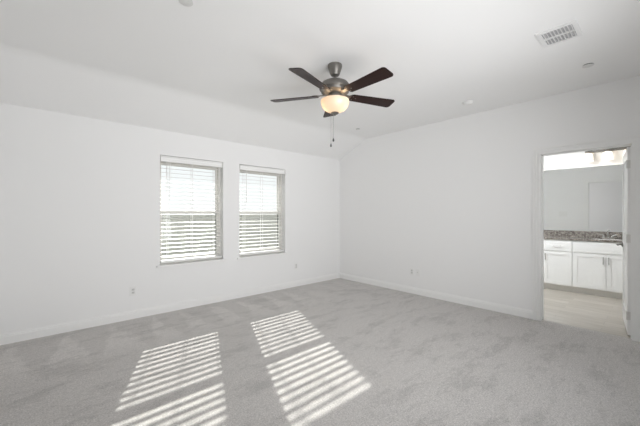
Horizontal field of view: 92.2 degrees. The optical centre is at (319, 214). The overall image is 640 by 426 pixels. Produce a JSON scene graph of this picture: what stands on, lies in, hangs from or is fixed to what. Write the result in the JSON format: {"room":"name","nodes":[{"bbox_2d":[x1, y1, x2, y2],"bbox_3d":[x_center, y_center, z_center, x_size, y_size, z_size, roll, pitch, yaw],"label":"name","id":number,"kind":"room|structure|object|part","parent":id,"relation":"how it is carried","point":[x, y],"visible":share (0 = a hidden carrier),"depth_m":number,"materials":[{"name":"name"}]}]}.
{"room":"empty bedroom","nodes":[
{"label":"empty bedroom","id":0,"kind":"room"},
{"bbox_2d":[0,103,339,333],"bbox_3d":[-1.479,0.107,4.781,5.125,2.650,0.200,0,0,-42],"label":"wall","id":1,"kind":"structure","parent":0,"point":[80,196],"depth_m":3.72,"materials":[{"name":"white paint"}]},
{"bbox_2d":[130,286,135,295],"bbox_3d":[-2.344,0.964,3.859,0.070,0.115,0.008,0,0,-42],"label":"wall outlet","id":2,"kind":"object","parent":1,"relation":"attached to","point":[132,289],"visible":1,"depth_m":3.86,"materials":[{"name":"white plastic"}]},
{"bbox_2d":[0,273,339,344],"bbox_3d":[-1.405,1.258,4.703,4.891,0.108,0.015,0,0,-42],"label":"baseboard","id":3,"kind":"structure","parent":1,"relation":"attached to","point":[17,336],"depth_m":3.91,"materials":[{"name":"white paint"}]},
{"bbox_2d":[160,155,222,262],"bbox_3d":[-1.820,-0.063,4.397,0.859,1.434,0.086,0,0,-42],"label":"window blind","id":4,"kind":"object","parent":1,"relation":"attached to","point":[166,159],"visible":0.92,"depth_m":4.35,"materials":[{"name":"white plastic"}]},
{"bbox_3d":[-1.826,0.644,4.403,0.849,0.021,0.060,0,0,-42],"label":"rail","id":5,"kind":"part","parent":4,"relation":"part of","materials":[{"name":"white plastic"}]},
{"bbox_2d":[157,161,226,267],"bbox_3d":[-1.845,-0.043,4.425,0.963,1.490,0.238,0,0,-42],"label":"window","id":6,"kind":"structure","parent":1,"relation":"attached to","point":[217,176],"depth_m":4.50,"materials":[{"name":"white plastic"}]},
{"bbox_3d":[-1.901,-0.358,4.487,0.815,0.700,0.030,0,0,-42],"label":"sash","id":7,"kind":"part","parent":6,"relation":"part of","materials":[{"name":"white"}]},
{"bbox_3d":[-1.878,0.298,4.461,0.815,0.687,0.030,0,0,-42],"label":"sash","id":8,"kind":"part","parent":6,"relation":"part of","materials":[{"name":"white"}]},
{"bbox_3d":[-1.811,0.690,4.387,0.963,0.025,0.136,0,0,-42],"label":"sill","id":9,"kind":"part","parent":6,"relation":"part of","materials":[{"name":"white paint"}]},
{"bbox_3d":[-1.919,0.304,4.507,0.815,0.675,0.012,0,0,-42],"label":"screen frame","id":10,"kind":"part","parent":6,"relation":"part of","materials":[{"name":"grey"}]},
{"bbox_2d":[237,170,287,258],"bbox_3d":[-0.994,-0.043,5.194,0.964,1.490,0.238,0,0,-42],"label":"window","id":11,"kind":"structure","parent":1,"relation":"attached to","point":[279,178],"depth_m":5.40,"materials":[{"name":"white plastic"}]},
{"bbox_3d":[-1.050,-0.358,5.256,0.816,0.700,0.030,0,0,-42],"label":"sash","id":12,"kind":"part","parent":11,"relation":"part of","materials":[{"name":"white"}]},
{"bbox_3d":[-1.026,0.298,5.230,0.816,0.687,0.030,0,0,-42],"label":"sash","id":13,"kind":"part","parent":11,"relation":"part of","materials":[{"name":"white"}]},
{"bbox_3d":[-0.959,0.690,5.156,0.964,0.025,0.136,0,0,-42],"label":"sill","id":14,"kind":"part","parent":11,"relation":"part of","materials":[{"name":"white paint"}]},
{"bbox_2d":[240,165,284,254],"bbox_3d":[-0.968,-0.063,5.166,0.860,1.434,0.086,0,0,-42],"label":"window blind","id":15,"kind":"object","parent":1,"relation":"attached to","point":[242,167],"visible":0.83,"depth_m":5.14,"materials":[{"name":"white plastic"}]},
{"bbox_3d":[-0.974,0.644,5.173,0.850,0.021,0.060,0,0,-42],"label":"rail","id":16,"kind":"part","parent":15,"relation":"part of","materials":[{"name":"white plastic"}]},
{"bbox_2d":[0,0,639,159],"bbox_3d":[0.282,-1.347,2.832,5.125,0.462,5.064,0,0,-42],"label":"ceiling","id":17,"kind":"structure","parent":0,"point":[214,69],"depth_m":2.80,"materials":[{"name":"white paint"}]},
{"bbox_2d":[179,0,192,6],"bbox_3d":[-0.897,-1.423,2.060,0.090,0.010,0.090,0,0,-42],"label":"sprinkler cover","id":18,"kind":"object","parent":17,"relation":"attached to","point":[188,3],"visible":1,"depth_m":2.06,"materials":[{"name":"white plastic"}]},
{"bbox_2d":[271,62,394,146],"bbox_3d":[0.165,-1.036,2.911,1.253,0.785,1.211,0,0,-42],"label":"ceiling fan","id":19,"kind":"object","parent":17,"relation":"hanging from","point":[335,90],"visible":1,"depth_m":2.85,"materials":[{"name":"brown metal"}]},
{"bbox_3d":[-0.252,-1.140,3.048,0.475,0.006,0.140,0,12,14],"label":"blade","id":20,"kind":"part","parent":19,"relation":"part of","materials":[{"name":"brown wood"}]},
{"bbox_3d":[-0.076,-1.140,2.602,0.140,0.006,0.475,14,8,32],"label":"blade","id":21,"kind":"part","parent":19,"relation":"part of","materials":[{"name":"brown wood"}]},
{"bbox_3d":[0.118,-1.140,3.353,0.140,0.006,0.475,-12,1,-3],"label":"blade","id":22,"kind":"part","parent":19,"relation":"part of","materials":[{"name":"brown wood"}]},
{"bbox_3d":[0.143,-1.030,2.946,0.272,0.121,0.272,0,0,-42],"label":"lamp shade","id":23,"kind":"part","parent":19,"relation":"part of","materials":[{"name":"white glass"}]},
{"bbox_3d":[0.402,-1.140,2.631,0.140,0.006,0.475,15,-10,-38],"label":"blade","id":24,"kind":"part","parent":19,"relation":"part of","materials":[{"name":"brown wood"}]},
{"bbox_3d":[0.522,-1.140,3.095,0.475,0.006,0.140,0,-12,-21],"label":"blade","id":25,"kind":"part","parent":19,"relation":"part of","materials":[{"name":"brown wood"}]},
{"bbox_2d":[463,100,472,105],"bbox_3d":[1.881,-1.410,3.914,0.124,0.036,0.124,0,0,-42],"label":"smoke detector","id":26,"kind":"object","parent":17,"relation":"attached to","point":[468,102],"visible":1,"depth_m":3.88,"materials":[{"name":"white plastic"}]},
{"bbox_2d":[535,19,582,47],"bbox_3d":[1.899,-1.422,2.445,0.283,0.012,0.255,0,0,-42],"label":"ceiling vent","id":27,"kind":"object","parent":17,"relation":"in","point":[570,30],"visible":1,"depth_m":2.43,"materials":[{"name":"white metal"}]},
{"bbox_2d":[582,63,593,67],"bbox_3d":[2.566,-1.423,2.945,0.090,0.010,0.090,0,0,-42],"label":"sprinkler cover","id":28,"kind":"object","parent":17,"relation":"attached to","point":[588,65],"visible":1,"depth_m":2.93,"materials":[{"name":"white plastic"}]},
{"bbox_2d":[0,278,639,425],"bbox_3d":[1.268,1.372,3.746,7.775,0.120,5.059,0,0,-42],"label":"floor","id":29,"kind":"structure","parent":0,"point":[339,351],"depth_m":2.65,"materials":[{"name":"grey carpet"}]},
{"bbox_2d":[544,239,572,291],"bbox_3d":[4.239,0.876,5.439,0.540,0.879,0.399,0,0,-44],"label":"vanity cabinet","id":30,"kind":"object","parent":29,"relation":"on","point":[557,253],"visible":0.86,"depth_m":5.28,"materials":[{"name":"white wood"}]},
{"bbox_3d":[4.075,0.538,5.281,0.019,0.167,0.388,0,0,-44],"label":"drawer","id":31,"kind":"part","parent":30,"relation":"part of","materials":[{"name":"white wood"}]},
{"bbox_3d":[4.075,0.920,5.281,0.019,0.560,0.388,0,0,-44],"label":"door","id":32,"kind":"part","parent":30,"relation":"part of","materials":[{"name":"white wood"}]},
{"bbox_2d":[572,240,622,298],"bbox_3d":[4.663,0.876,4.996,0.540,0.879,0.826,0,0,-44],"label":"vanity cabinet","id":33,"kind":"object","parent":29,"relation":"on","point":[597,267],"visible":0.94,"depth_m":4.91,"materials":[{"name":"white wood"}]},
{"bbox_2d":[544,236,622,242],"bbox_3d":[4.269,0.421,5.423,0.518,0.032,2.160,0,0,-44],"label":"countertop","id":34,"kind":"structure","parent":33,"relation":"on","point":[545,237],"depth_m":5.13,"materials":[{"name":"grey stone"}]},
{"bbox_2d":[599,230,614,238],"bbox_3d":[4.799,0.335,5.128,0.153,0.140,0.160,0,0,0],"label":"faucet","id":35,"kind":"object","parent":34,"relation":"on","point":[603,236],"visible":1,"depth_m":5.12,"materials":[{"name":"silver metal"}]},
{"bbox_3d":[4.357,0.920,4.987,0.019,0.560,0.404,0,0,-44],"label":"door","id":36,"kind":"part","parent":33,"relation":"part of","materials":[{"name":"white wood"}]},
{"bbox_3d":[4.641,0.920,4.690,0.019,0.560,0.404,0,0,-44],"label":"door","id":37,"kind":"part","parent":33,"relation":"part of","materials":[{"name":"white wood"}]},
{"bbox_2d":[340,75,639,309],"bbox_3d":[2.143,0.002,4.510,0.114,2.860,5.059,0,0,-42],"label":"wall","id":38,"kind":"structure","parent":0,"point":[451,200],"depth_m":4.47,"materials":[{"name":"white paint"}]},
{"bbox_2d":[340,273,532,318],"bbox_3d":[1.534,1.258,5.087,0.015,0.108,3.355,0,0,-42],"label":"baseboard","id":39,"kind":"structure","parent":38,"relation":"attached to","point":[506,309],"depth_m":4.63,"materials":[{"name":"white paint"}]},
{"bbox_2d":[533,134,639,341],"bbox_3d":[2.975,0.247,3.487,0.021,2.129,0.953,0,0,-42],"label":"trim","id":40,"kind":"structure","parent":38,"relation":"attached to","point":[634,140],"depth_m":3.34,"materials":[{"name":"white paint"}]},
{"bbox_2d":[616,147,630,334],"bbox_3d":[3.574,0.288,3.582,0.159,2.023,0.770,0,0,42],"label":"door","id":41,"kind":"structure","parent":38,"relation":"in","point":[626,244],"depth_m":3.31,"materials":[{"name":"white paint"}]},
{"bbox_2d":[544,150,623,231],"bbox_3d":[4.383,0.002,5.754,0.100,2.860,2.740,0,0,-44],"label":"wall","id":42,"kind":"structure","parent":0,"point":[568,160],"depth_m":5.48,"materials":[{"name":"white paint"}]},
{"bbox_2d":[544,164,622,231],"bbox_3d":[4.451,-0.265,5.605,0.005,1.117,2.150,0,0,-44],"label":"wall mirror","id":43,"kind":"object","parent":42,"relation":"attached to","point":[584,198],"visible":0.44,"depth_m":5.40,"materials":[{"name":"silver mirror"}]},
{"bbox_2d":[544,230,622,238],"bbox_3d":[4.449,0.351,5.596,0.020,0.108,2.160,0,0,-44],"label":"backsplash","id":44,"kind":"structure","parent":42,"relation":"attached to","point":[591,234],"depth_m":5.41,"materials":[{"name":"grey stone"}]},
{"bbox_2d":[583,146,630,161],"bbox_3d":[4.782,-1.008,5.112,0.212,0.220,0.634,0,0,-44],"label":"vanity light","id":45,"kind":"object","parent":42,"relation":"attached to","point":[607,155],"visible":0.73,"depth_m":5.13,"materials":[{"name":"white glass"}]},
{"bbox_3d":[4.588,-0.968,5.265,0.144,0.140,0.144,0,0,-44],"label":"lamp shade","id":46,"kind":"part","parent":45,"relation":"part of","materials":[{"name":"white glass"}]},
{"bbox_3d":[4.758,-0.968,5.088,0.144,0.140,0.144,0,0,-44],"label":"lamp shade","id":47,"kind":"part","parent":45,"relation":"part of","materials":[{"name":"white glass"}]},
{"bbox_3d":[4.851,-1.088,5.178,0.022,0.060,0.600,0,0,-44],"label":"plate","id":48,"kind":"part","parent":45,"relation":"part of","materials":[{"name":"grey metal"}]},
{"label":"outside","id":49,"kind":"structure","parent":0,"visible":0},
{"bbox_3d":[-7.674,1.612,13.713,37.000,0.100,21.361,0,0,-42],"label":"yard","id":50,"kind":"structure","parent":49,"visible":0},
{"bbox_2d":[162,215,276,257],"bbox_3d":[-3.881,0.784,8.024,12.090,1.556,0.110,0,0,-42],"label":"fence","id":51,"kind":"object","parent":50,"relation":"on","point":[203,224],"visible":0.06,"depth_m":8.55,"materials":[{"name":"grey wood"}]}
]}

